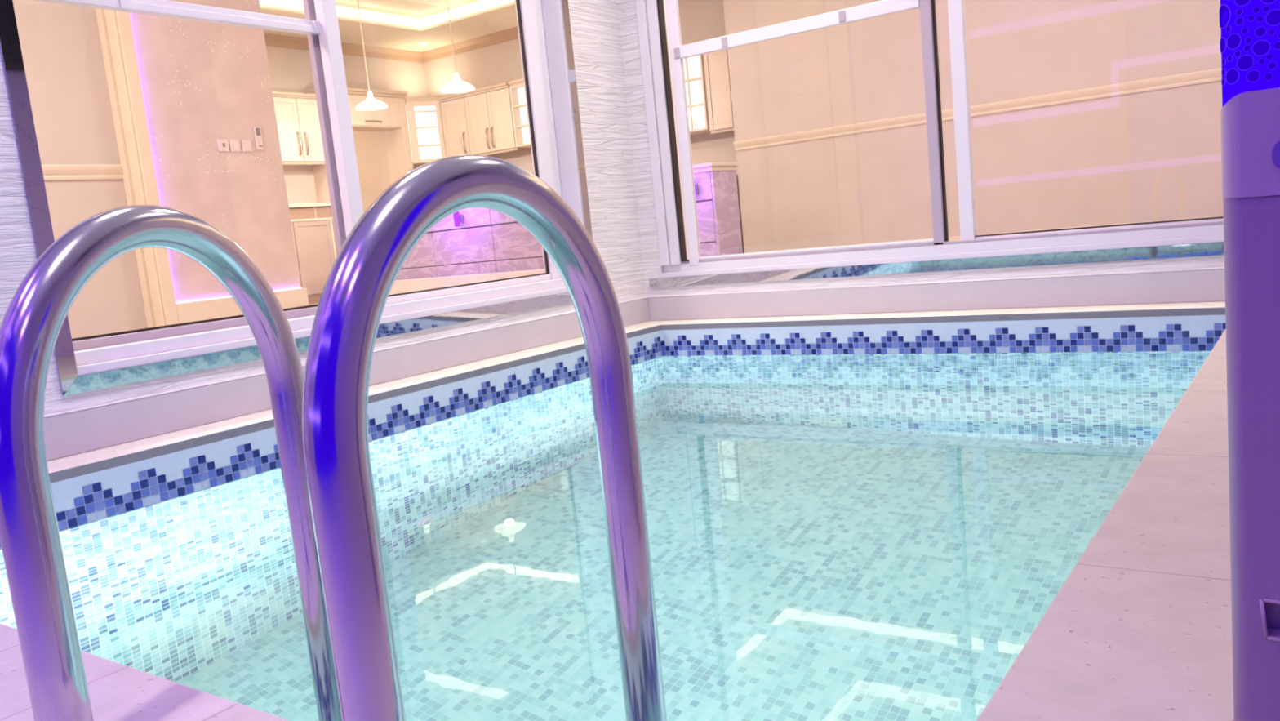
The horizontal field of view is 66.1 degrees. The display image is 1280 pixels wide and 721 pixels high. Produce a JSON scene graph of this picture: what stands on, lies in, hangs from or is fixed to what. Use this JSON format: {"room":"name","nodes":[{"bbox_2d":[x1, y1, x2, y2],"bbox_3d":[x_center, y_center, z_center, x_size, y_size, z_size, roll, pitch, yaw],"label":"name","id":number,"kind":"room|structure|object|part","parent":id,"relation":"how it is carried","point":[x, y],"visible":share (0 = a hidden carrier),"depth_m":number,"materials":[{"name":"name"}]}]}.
{"room":"indoor swimming pool","nodes":[
{"label":"indoor swimming pool","id":0,"kind":"room"},
{"bbox_2d":[12,0,147,338],"bbox_3d":[-4.407,-1.190,4.436,0.120,2.940,4.120,0,9,35],"label":"wall","id":1,"kind":"structure","parent":0,"point":[60,45],"depth_m":5.85,"materials":[{"name":"beige paint"}]},
{"bbox_2d":[41,164,123,180],"bbox_3d":[-4.323,-0.833,4.418,0.034,0.090,4.070,0,9,35],"label":"trim","id":2,"kind":"structure","parent":1,"relation":"attached to","point":[50,171],"depth_m":5.85,"materials":[{"name":"beige wood"}]},
{"bbox_2d":[94,0,309,328],"bbox_3d":[-2.841,-1.602,6.383,0.204,2.940,1.065,0,9,35],"label":"panel","id":3,"kind":"object","parent":1,"relation":"attached to","point":[176,87],"visible":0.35,"depth_m":6.28,"materials":[{"name":"beige paint"}]},
{"bbox_2d":[217,138,229,151],"bbox_3d":[-2.717,-1.404,6.420,0.014,0.080,0.074,0,9,35],"label":"wall socket","id":4,"kind":"object","parent":3,"relation":"attached to","point":[223,144],"visible":1,"depth_m":6.41,"materials":[{"name":"white plastic"}]},
{"bbox_2d":[229,138,241,151],"bbox_3d":[-2.667,-1.418,6.489,0.016,0.080,0.074,0,9,35],"label":"light switch","id":5,"kind":"object","parent":3,"relation":"attached to","point":[235,146],"visible":1,"depth_m":6.48,"materials":[{"name":"white plastic"}]},
{"bbox_2d":[176,287,301,303],"bbox_3d":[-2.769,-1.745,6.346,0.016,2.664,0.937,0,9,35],"label":"baseboard","id":6,"kind":"structure","parent":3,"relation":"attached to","point":[184,295],"depth_m":6.33,"materials":[{"name":"beige wood"}]},
{"bbox_2d":[240,139,252,151],"bbox_3d":[-2.619,-1.431,6.557,0.016,0.080,0.074,0,9,35],"label":"light switch","id":7,"kind":"object","parent":3,"relation":"attached to","point":[246,146],"visible":1,"depth_m":6.55,"materials":[{"name":"white plastic"}]},
{"bbox_2d":[253,126,263,150],"bbox_3d":[-2.568,-1.497,6.627,0.018,0.155,0.050,0,9,35],"label":"thermostat","id":8,"kind":"object","parent":3,"relation":"attached to","point":[257,131],"visible":1,"depth_m":6.62,"materials":[{"name":"white plastic"}]},
{"bbox_2d":[0,0,646,415],"bbox_3d":[-1.686,-1.233,3.012,0.200,2.735,5.720,0,9,35],"label":"wall","id":9,"kind":"structure","parent":0,"point":[595,25],"depth_m":4.85,"materials":[{"name":"white stone"}]},
{"bbox_2d":[0,0,592,395],"bbox_3d":[-1.122,-1.175,3.796,0.200,2.165,2.572,0,9,35],"label":"window","id":10,"kind":"structure","parent":9,"relation":"in","point":[91,357],"depth_m":3.76,"materials":[{"name":"white metal"}]},
{"bbox_3d":[-1.760,-0.970,2.724,0.008,2.165,0.050,0,9,35],"label":"casing","id":11,"kind":"part","parent":10,"relation":"part of","materials":[{"name":"stone"}]},
{"bbox_3d":[-0.941,-0.132,3.880,0.010,0.050,2.572,0,9,35],"label":"sill casing","id":12,"kind":"part","parent":10,"relation":"part of","materials":[{"name":"stone"}]},
{"bbox_3d":[-1.234,-1.179,3.785,0.030,1.912,0.065,0,9,35],"label":"sash","id":13,"kind":"part","parent":10,"relation":"part of","materials":[{"name":"metal"}]},
{"bbox_3d":[-0.842,-1.263,4.238,0.050,1.940,1.243,0,9,35],"label":"sash","id":14,"kind":"part","parent":10,"relation":"part of","materials":[{"name":"white metal"}]},
{"bbox_3d":[-0.330,-1.381,4.760,0.008,2.165,0.050,0,9,35],"label":"casing","id":15,"kind":"part","parent":10,"relation":"part of","materials":[{"name":"stone"}]},
{"bbox_2d":[266,45,427,204],"bbox_3d":[-5.484,-1.660,8.801,0.100,2.940,10.100,0,9,35],"label":"wall","id":16,"kind":"structure","parent":0,"point":[290,68],"depth_m":11.20,"materials":[{"name":"beige paint"}]},
{"bbox_2d":[272,90,324,164],"bbox_3d":[-3.820,-2.509,10.737,0.400,0.755,0.750,0,9,35],"label":"upper cabinet","id":17,"kind":"object","parent":16,"relation":"attached to","point":[297,118],"visible":0.64,"depth_m":10.65,"materials":[{"name":"beige wood"}]},
{"bbox_3d":[-3.790,-2.473,10.537,0.020,0.672,0.342,0,9,35],"label":"door","id":18,"kind":"part","parent":17,"relation":"part of","materials":[{"name":"beige wood"}]},
{"bbox_3d":[-3.863,-2.857,10.697,0.379,0.050,0.750,0,9,35],"label":"cornice","id":19,"kind":"part","parent":17,"relation":"part of","materials":[{"name":"beige wood"}]},
{"bbox_3d":[-3.676,-2.346,10.644,0.059,0.256,0.021,0,9,35],"label":"handle","id":20,"kind":"part","parent":17,"relation":"part of","materials":[{"name":"silver metal"}]},
{"bbox_3d":[-3.681,-2.154,10.742,0.020,0.025,0.696,0,9,35],"label":"light rail","id":21,"kind":"part","parent":17,"relation":"part of","materials":[{"name":"beige wood"}]},
{"bbox_3d":[-3.625,-2.361,10.716,0.059,0.256,0.021,0,9,35],"label":"handle","id":22,"kind":"part","parent":17,"relation":"part of","materials":[{"name":"silver metal"}]},
{"bbox_3d":[-3.592,-2.530,10.820,0.020,0.672,0.342,0,9,35],"label":"door","id":23,"kind":"part","parent":17,"relation":"part of","materials":[{"name":"beige wood"}]},
{"bbox_2d":[263,32,423,62],"bbox_3d":[-4.382,-3.390,10.217,0.090,0.110,5.800,0,9,35],"label":"trim","id":24,"kind":"structure","parent":16,"relation":"attached to","point":[273,40],"depth_m":11.68,"materials":[{"name":"brown wood"}]},
{"bbox_2d":[404,95,446,166],"bbox_3d":[-2.652,-2.849,12.263,0.540,0.790,0.690,0,9,35],"label":"upper cabinet","id":25,"kind":"object","parent":16,"relation":"attached to","point":[424,113],"visible":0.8,"depth_m":12.09,"materials":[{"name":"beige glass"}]},
{"bbox_3d":[-2.688,-3.214,12.214,0.540,0.050,0.690,0,9,35],"label":"cornice","id":26,"kind":"part","parent":25,"relation":"part of","materials":[{"name":"beige wood"}]},
{"bbox_3d":[-2.650,-2.808,12.120,0.408,0.695,0.010,-9,8,-23],"label":"backlit panel","id":27,"kind":"part","parent":25,"relation":"part of","materials":[{"name":"white glass"}]},
{"bbox_2d":[414,110,435,112],"bbox_3d":[-2.631,-3.046,12.040,0.268,0.012,0.043,-9,8,-23],"label":"shelf","id":28,"kind":"object","parent":25,"relation":"attached to","point":[415,111],"depth_m":12.05,"materials":[{"name":"beige wood"}]},
{"bbox_2d":[416,125,438,128],"bbox_3d":[-2.612,-2.859,12.065,0.268,0.012,0.043,-9,8,-23],"label":"shelf","id":29,"kind":"object","parent":25,"relation":"attached to","point":[417,126],"depth_m":12.08,"materials":[{"name":"beige wood"}]},
{"bbox_2d":[418,144,439,146],"bbox_3d":[-2.591,-2.642,12.094,0.268,0.012,0.043,-9,8,-23],"label":"shelf","id":30,"kind":"object","parent":25,"relation":"attached to","point":[420,145],"depth_m":12.12,"materials":[{"name":"beige wood"}]},
{"bbox_2d":[259,0,517,52],"bbox_3d":[0.493,-3.656,7.494,11.400,0.170,4.780,0,9,35],"label":"ceiling","id":31,"kind":"structure","parent":0,"point":[500,17],"depth_m":11.13,"materials":[{"name":"paint"}]},
{"bbox_2d":[259,0,514,26],"bbox_3d":[-2.036,-3.671,9.522,2.770,0.085,2.330,0,9,35],"label":"light","id":32,"kind":"object","parent":31,"relation":"attached to","point":[295,4],"visible":0.79,"depth_m":10.72,"materials":[{"name":"white"}]},
{"bbox_2d":[335,0,470,15],"bbox_3d":[0.481,-3.779,7.478,11.400,0.080,4.780,0,9,35],"label":"ceiling","id":33,"kind":"structure","parent":0,"point":[418,7],"depth_m":10.73,"materials":[{"name":"paint"}]},
{"bbox_2d":[355,0,387,110],"bbox_3d":[-2.719,-3.094,9.681,0.314,1.220,0.314,0,9,35],"label":"pendant lamp","id":34,"kind":"object","parent":33,"relation":"hanging from","point":[371,103],"visible":1,"depth_m":9.70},
{"bbox_3d":[-2.726,-3.166,9.672,0.011,1.035,0.011,-4,8,13],"label":"cord","id":35,"kind":"part","parent":34,"relation":"part of","materials":[{"name":"white"}]},
{"bbox_3d":[-2.668,-2.581,9.749,0.314,0.160,0.314,0,9,35],"label":"lamp shade","id":36,"kind":"part","parent":34,"relation":"part of","materials":[{"name":"white glass"}]},
{"bbox_2d":[440,0,475,93],"bbox_3d":[-1.741,-3.087,9.017,0.314,1.220,0.314,0,9,35],"label":"pendant lamp","id":37,"kind":"object","parent":33,"relation":"hanging from","point":[457,85],"visible":1,"depth_m":9.04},
{"bbox_3d":[-1.748,-3.159,9.008,0.011,1.035,0.011,-10,9,-32],"label":"cord","id":38,"kind":"part","parent":37,"relation":"part of","materials":[{"name":"white"}]},
{"bbox_3d":[-1.684,-2.518,9.092,0.068,0.065,0.068,0,9,35],"label":"bulb","id":39,"kind":"part","parent":37,"relation":"part of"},
{"bbox_3d":[-1.690,-2.574,9.085,0.314,0.160,0.314,0,9,35],"label":"lamp shade","id":40,"kind":"part","parent":37,"relation":"part of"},
{"bbox_2d":[423,0,737,174],"bbox_3d":[2.013,-2.503,9.558,11.300,2.940,0.100,0,9,35],"label":"wall","id":41,"kind":"structure","parent":0,"point":[700,20],"depth_m":11.76,"materials":[{"name":"beige paint"}]},
{"bbox_2d":[436,93,490,156],"bbox_3d":[-2.171,-2.865,12.113,0.408,0.775,0.400,0,9,35],"label":"upper cabinet","id":42,"kind":"object","parent":41,"relation":"attached to","point":[452,105],"visible":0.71,"depth_m":11.99,"materials":[{"name":"beige wood"}]},
{"bbox_3d":[-2.203,-3.218,12.070,0.408,0.060,0.389,0,9,35],"label":"cornice","id":43,"kind":"part","parent":42,"relation":"part of","materials":[{"name":"beige wood"}]},
{"bbox_3d":[-2.248,-2.825,12.003,0.402,0.682,0.020,0,9,35],"label":"door","id":44,"kind":"part","parent":42,"relation":"part of","materials":[{"name":"beige wood"}]},
{"bbox_3d":[-2.133,-2.638,11.921,0.021,0.256,0.059,0,9,35],"label":"handle","id":45,"kind":"part","parent":42,"relation":"part of","materials":[{"name":"silver metal"}]},
{"bbox_2d":[422,26,518,62],"bbox_3d":[1.780,-3.884,9.325,11.200,0.110,0.090,0,9,35],"label":"trim","id":46,"kind":"structure","parent":41,"relation":"attached to","point":[511,33],"depth_m":12.02,"materials":[{"name":"brown wood"}]},
{"bbox_2d":[461,81,530,155],"bbox_3d":[-1.705,-2.867,11.785,0.728,0.775,0.400,0,9,35],"label":"upper cabinet","id":47,"kind":"object","parent":41,"relation":"attached to","point":[488,108],"visible":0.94,"depth_m":11.65,"materials":[{"name":"beige wood"}]},
{"bbox_3d":[-1.931,-2.826,11.780,0.357,0.682,0.020,0,9,35],"label":"door","id":48,"kind":"part","parent":47,"relation":"part of","materials":[{"name":"beige wood"}]},
{"bbox_3d":[-1.737,-3.221,11.742,0.728,0.060,0.389,0,9,35],"label":"cornice","id":49,"kind":"part","parent":47,"relation":"part of","materials":[{"name":"beige wood"}]},
{"bbox_3d":[-1.814,-2.640,11.696,0.021,0.256,0.059,0,9,35],"label":"handle","id":50,"kind":"part","parent":47,"relation":"part of","materials":[{"name":"silver metal"}]},
{"bbox_3d":[-1.749,-2.640,11.650,0.021,0.256,0.059,0,9,35],"label":"handle","id":51,"kind":"part","parent":47,"relation":"part of","materials":[{"name":"silver metal"}]},
{"bbox_3d":[-1.730,-2.480,11.745,0.726,0.025,0.020,0,9,35],"label":"light rail","id":52,"kind":"part","parent":47,"relation":"part of","materials":[{"name":"beige wood"}]},
{"bbox_3d":[-1.633,-2.828,11.570,0.357,0.682,0.020,0,9,35],"label":"door","id":53,"kind":"part","parent":47,"relation":"part of","materials":[{"name":"beige wood"}]},
{"bbox_2d":[507,77,530,147],"bbox_3d":[-1.228,-2.884,11.454,0.380,0.750,0.389,0,9,35],"label":"display cabinet","id":54,"kind":"object","parent":41,"relation":"attached to","point":[517,91],"visible":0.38,"depth_m":11.45,"materials":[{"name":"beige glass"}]},
{"bbox_3d":[-1.262,-3.224,11.409,0.378,0.060,0.389,0,9,35],"label":"cornice","id":55,"kind":"part","parent":54,"relation":"part of","materials":[{"name":"beige wood"}]},
{"bbox_3d":[-1.251,-2.847,11.422,0.340,0.650,0.020,0,9,35],"label":"backlit panel","id":56,"kind":"part","parent":54,"relation":"part of","materials":[{"name":"white glass"}]},
{"bbox_2d":[683,54,711,134],"bbox_3d":[0.593,-2.791,10.193,0.370,0.840,0.389,0,9,35],"label":"display cabinet","id":57,"kind":"object","parent":41,"relation":"attached to","point":[694,72],"visible":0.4,"depth_m":10.12,"materials":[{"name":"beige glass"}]},
{"bbox_2d":[684,78,701,82],"bbox_3d":[0.524,-2.873,10.095,0.330,0.012,0.080,0,9,35],"label":"shelf","id":58,"kind":"object","parent":57,"relation":"attached to","point":[686,80],"depth_m":10.06,"materials":[{"name":"beige wood"}]},
{"bbox_2d":[702,48,733,133],"bbox_3d":[0.877,-2.771,10.004,0.308,0.885,0.379,0,9,35],"label":"upper cabinet","id":59,"kind":"object","parent":41,"relation":"attached to","point":[716,66],"visible":0.49,"depth_m":9.89,"materials":[{"name":"beige wood"}]},
{"bbox_3d":[0.843,-2.328,9.969,0.284,0.025,0.020,0,9,35],"label":"light rail","id":60,"kind":"part","parent":59,"relation":"part of","materials":[{"name":"beige wood"}]},
{"bbox_2d":[0,328,1233,720],"bbox_3d":[0.401,1.109,1.763,4.203,1.760,5.307,0,9,35],"label":"floor","id":61,"kind":"structure","parent":0,"point":[1140,628],"depth_m":1.15,"materials":[{"name":"stone"}]},
{"bbox_2d":[0,154,666,720],"bbox_3d":[-0.246,0.686,1.009,0.515,1.718,0.475,-2,8,26],"label":"pool ladder","id":62,"kind":"object","parent":61,"relation":"attached to","point":[321,415],"visible":1,"depth_m":0.84,"materials":[{"name":"metal"}]},
{"bbox_3d":[-0.418,0.691,1.105,0.043,1.718,0.436,-4,8,14],"label":"handrail","id":63,"kind":"part","parent":62,"relation":"part of","materials":[{"name":"metal"}]},
{"bbox_3d":[-0.055,0.679,0.917,0.043,1.718,0.412,-1,9,29],"label":"handrail","id":64,"kind":"part","parent":62,"relation":"part of","materials":[{"name":"metal"}]},
{"bbox_2d":[0,314,1226,550],"bbox_3d":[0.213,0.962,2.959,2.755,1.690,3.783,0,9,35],"label":"mosaic tile border","id":65,"kind":"object","parent":61,"relation":"in","point":[82,500],"visible":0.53,"depth_m":3.84,"materials":[{"name":"tile"}]},
{"bbox_2d":[0,351,1210,720],"bbox_3d":[0.143,0.262,2.866,2.512,0.001,3.540,0,9,35],"label":"pool water","id":66,"kind":"object","parent":65,"relation":"in","point":[877,537],"visible":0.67,"depth_m":2.06,"materials":[{"name":"liquid"}]},
{"bbox_2d":[1219,0,1279,720],"bbox_3d":[0.583,-0.124,0.797,0.182,0.890,0.165,0,9,35],"label":"column","id":67,"kind":"structure","parent":61,"relation":"on","point":[1250,42],"depth_m":0.79,"materials":[{"name":"purple plastic"},{"name":"glowing blue-violet plastic"}]},
{"bbox_2d":[617,0,1224,296],"bbox_3d":[1.766,-1.694,3.912,4.415,2.735,0.200,0,9,35],"label":"wall","id":68,"kind":"structure","parent":0,"point":[653,268],"depth_m":5.03,"materials":[{"name":"white stone"}]},
{"bbox_2d":[635,0,1224,288],"bbox_3d":[1.349,-1.447,4.192,3.342,2.114,0.122,0,9,35],"label":"window","id":69,"kind":"structure","parent":68,"relation":"in","point":[662,52],"depth_m":4.45,"materials":[{"name":"white metal"}]},
{"bbox_3d":[0.692,-1.461,4.619,1.277,1.950,0.034,0,9,35],"label":"sash","id":70,"kind":"part","parent":69,"relation":"part of","materials":[{"name":"white metal"}]},
{"bbox_3d":[1.419,-0.420,4.283,3.342,0.049,0.010,0,9,35],"label":"sill casing","id":71,"kind":"part","parent":69,"relation":"part of","materials":[{"name":"stone"}]},
{"bbox_3d":[1.944,-1.463,3.775,1.648,1.970,0.045,0,9,35],"label":"sash","id":72,"kind":"part","parent":69,"relation":"part of","materials":[{"name":"white metal"}]},
{"bbox_2d":[723,0,1223,252],"bbox_3d":[3.550,-2.405,7.662,6.405,2.940,0.150,0,9,35],"label":"wall","id":73,"kind":"structure","parent":0,"point":[1155,154],"depth_m":8.12,"materials":[{"name":"beige paint"}]},
{"bbox_2d":[733,67,1222,151],"bbox_3d":[3.529,-2.076,7.629,6.405,0.090,0.034,0,9,35],"label":"trim","id":74,"kind":"structure","parent":73,"relation":"attached to","point":[1214,74],"depth_m":7.99,"materials":[{"name":"beige wood"}]},
{"bbox_2d":[743,215,1223,253],"bbox_3d":[3.641,-1.005,7.779,6.405,0.130,0.015,0,9,35],"label":"baseboard","id":75,"kind":"structure","parent":73,"relation":"attached to","point":[954,237],"depth_m":8.42,"materials":[{"name":"beige wood"}]},
{"bbox_3d":[0.794,-0.622,7.896,11.400,0.100,4.780,0,9,35],"label":"floor","id":76,"kind":"structure","parent":0,"visible":0},
{"bbox_2d":[288,205,337,304],"bbox_3d":[-3.828,-1.125,10.755,0.353,1.050,1.160,0,9,35],"label":"base cabinet","id":77,"kind":"object","parent":76,"relation":"on","point":[313,227],"visible":0.41,"depth_m":10.82,"materials":[{"name":"beige wood"}]},
{"bbox_3d":[-3.840,-1.058,10.455,0.020,0.792,0.472,0,9,35],"label":"door","id":78,"kind":"part","parent":77,"relation":"part of","materials":[{"name":"beige wood"}]},
{"bbox_3d":[-3.798,-1.561,10.522,0.016,0.115,0.760,0,9,35],"label":"drawer","id":79,"kind":"part","parent":77,"relation":"part of","materials":[{"name":"beige wood"}]},
{"bbox_2d":[288,202,330,208],"bbox_3d":[-3.873,-1.662,10.672,0.379,0.040,1.190,0,9,35],"label":"countertop","id":80,"kind":"structure","parent":77,"relation":"on","point":[313,204],"depth_m":10.73,"materials":[{"name":"stone"}]},
{"bbox_3d":[-3.567,-1.137,10.842,0.020,0.792,0.472,0,9,35],"label":"door","id":81,"kind":"part","parent":77,"relation":"part of","materials":[{"name":"beige wood"}]},
{"bbox_3d":[-3.704,-1.122,10.644,0.024,1.050,1.080,0,9,35],"label":"frame","id":82,"kind":"part","parent":77,"relation":"part of","materials":[{"name":"beige wood"}]},
{"bbox_3d":[-3.497,-1.647,10.950,0.016,0.115,0.280,0,9,35],"label":"drawer","id":83,"kind":"part","parent":77,"relation":"part of","materials":[{"name":"beige wood"}]},
{"bbox_2d":[302,87,413,212],"bbox_3d":[-3.191,-1.969,11.627,0.400,2.365,1.215,0,9,35],"label":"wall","id":84,"kind":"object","parent":76,"relation":"on","point":[381,137],"visible":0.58,"depth_m":11.80,"materials":[{"name":"beige paint"}]},
{"bbox_3d":[-3.482,-1.859,11.256,0.349,2.300,0.240,0,9,35],"label":"panel","id":85,"kind":"part","parent":84,"relation":"part of","materials":[{"name":"beige wood"}]},
{"bbox_3d":[-3.304,-3.104,11.477,0.399,0.065,1.215,0,9,35],"label":"cornice","id":86,"kind":"part","parent":84,"relation":"part of","materials":[{"name":"beige wood"}]},
{"bbox_3d":[-3.283,-1.770,11.816,0.029,1.940,0.860,0,9,35],"label":"panel","id":87,"kind":"part","parent":84,"relation":"part of","materials":[{"name":"beige paint"}]},
{"bbox_3d":[-3.093,-2.788,11.476,0.058,0.022,0.255,0,9,35],"label":"handle","id":88,"kind":"part","parent":84,"relation":"part of","materials":[{"name":"silver metal"}]},
{"bbox_3d":[-3.131,-2.911,11.478,0.020,0.342,0.852,0,9,35],"label":"door","id":89,"kind":"part","parent":84,"relation":"part of","materials":[{"name":"beige wood"}]},
{"bbox_3d":[-2.898,-2.026,12.088,0.349,2.300,0.100,0,9,35],"label":"panel","id":90,"kind":"part","parent":84,"relation":"part of","materials":[{"name":"beige paint"}]},
{"bbox_2d":[388,162,742,294],"bbox_3d":[-0.960,-1.123,9.113,4.135,0.915,0.460,0,9,35],"label":"kitchen island","id":91,"kind":"object","parent":76,"relation":"on","point":[489,245],"depth_m":9.14,"materials":[{"name":"stone"}]},
{"bbox_2d":[453,211,463,226],"bbox_3d":[-1.719,-1.341,9.318,0.058,0.150,0.098,0,9,35],"label":"electrical outlet","id":92,"kind":"object","parent":91,"relation":"attached to","point":[458,218],"visible":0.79,"depth_m":9.28,"materials":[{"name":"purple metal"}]},
{"bbox_2d":[693,180,698,198],"bbox_3d":[0.422,-1.354,7.811,0.058,0.150,0.098,0,9,35],"label":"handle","id":93,"kind":"object","parent":91,"relation":"attached to","point":[696,191],"visible":0.27,"depth_m":7.82,"materials":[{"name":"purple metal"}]},
{"bbox_2d":[692,162,739,173],"bbox_3d":[-0.999,-1.544,9.062,4.135,0.065,0.450,0,9,35],"label":"countertop","id":94,"kind":"structure","parent":91,"relation":"on","point":[708,166],"depth_m":7.79,"materials":[{"name":"stone"}]},
{"bbox_3d":[0.710,-1.103,7.957,0.023,0.850,0.380,0,9,35],"label":"panel","id":95,"kind":"part","parent":91,"relation":"part of","materials":[{"name":"stone"}]},
{"bbox_2d":[736,178,744,253],"bbox_3d":[-0.660,-1.404,11.223,4.200,0.860,0.599,0,9,35],"label":"base cabinet","id":96,"kind":"object","parent":76,"relation":"on","point":[736,179],"visible":0.02,"depth_m":9.96,"materials":[{"name":"beige wood"}]},
{"bbox_3d":[2.032,-1.117,0.362,0.100,3.000,5.820,0,9,35],"label":"wall","id":97,"kind":"structure","parent":0,"visible":0},
{"bbox_2d":[44,266,1224,417],"bbox_3d":[0.266,0.102,1.765,4.416,0.004,5.556,0,9,35],"label":"trim","id":98,"kind":"structure","parent":97,"relation":"attached to","point":[261,373],"depth_m":4.02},
{"bbox_2d":[44,268,1225,461],"bbox_3d":[0.249,0.151,1.901,4.600,0.125,5.740,0,9,35],"label":"pool ledge","id":99,"kind":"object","parent":97,"relation":"attached to","point":[78,432],"depth_m":4.04,"materials":[{"name":"stone"}]},
{"bbox_2d":[46,301,1225,483],"bbox_3d":[0.270,0.234,1.843,4.500,0.027,5.643,0,9,35],"label":"trim","id":100,"kind":"structure","parent":97,"relation":"attached to","point":[92,461],"depth_m":3.85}
]}

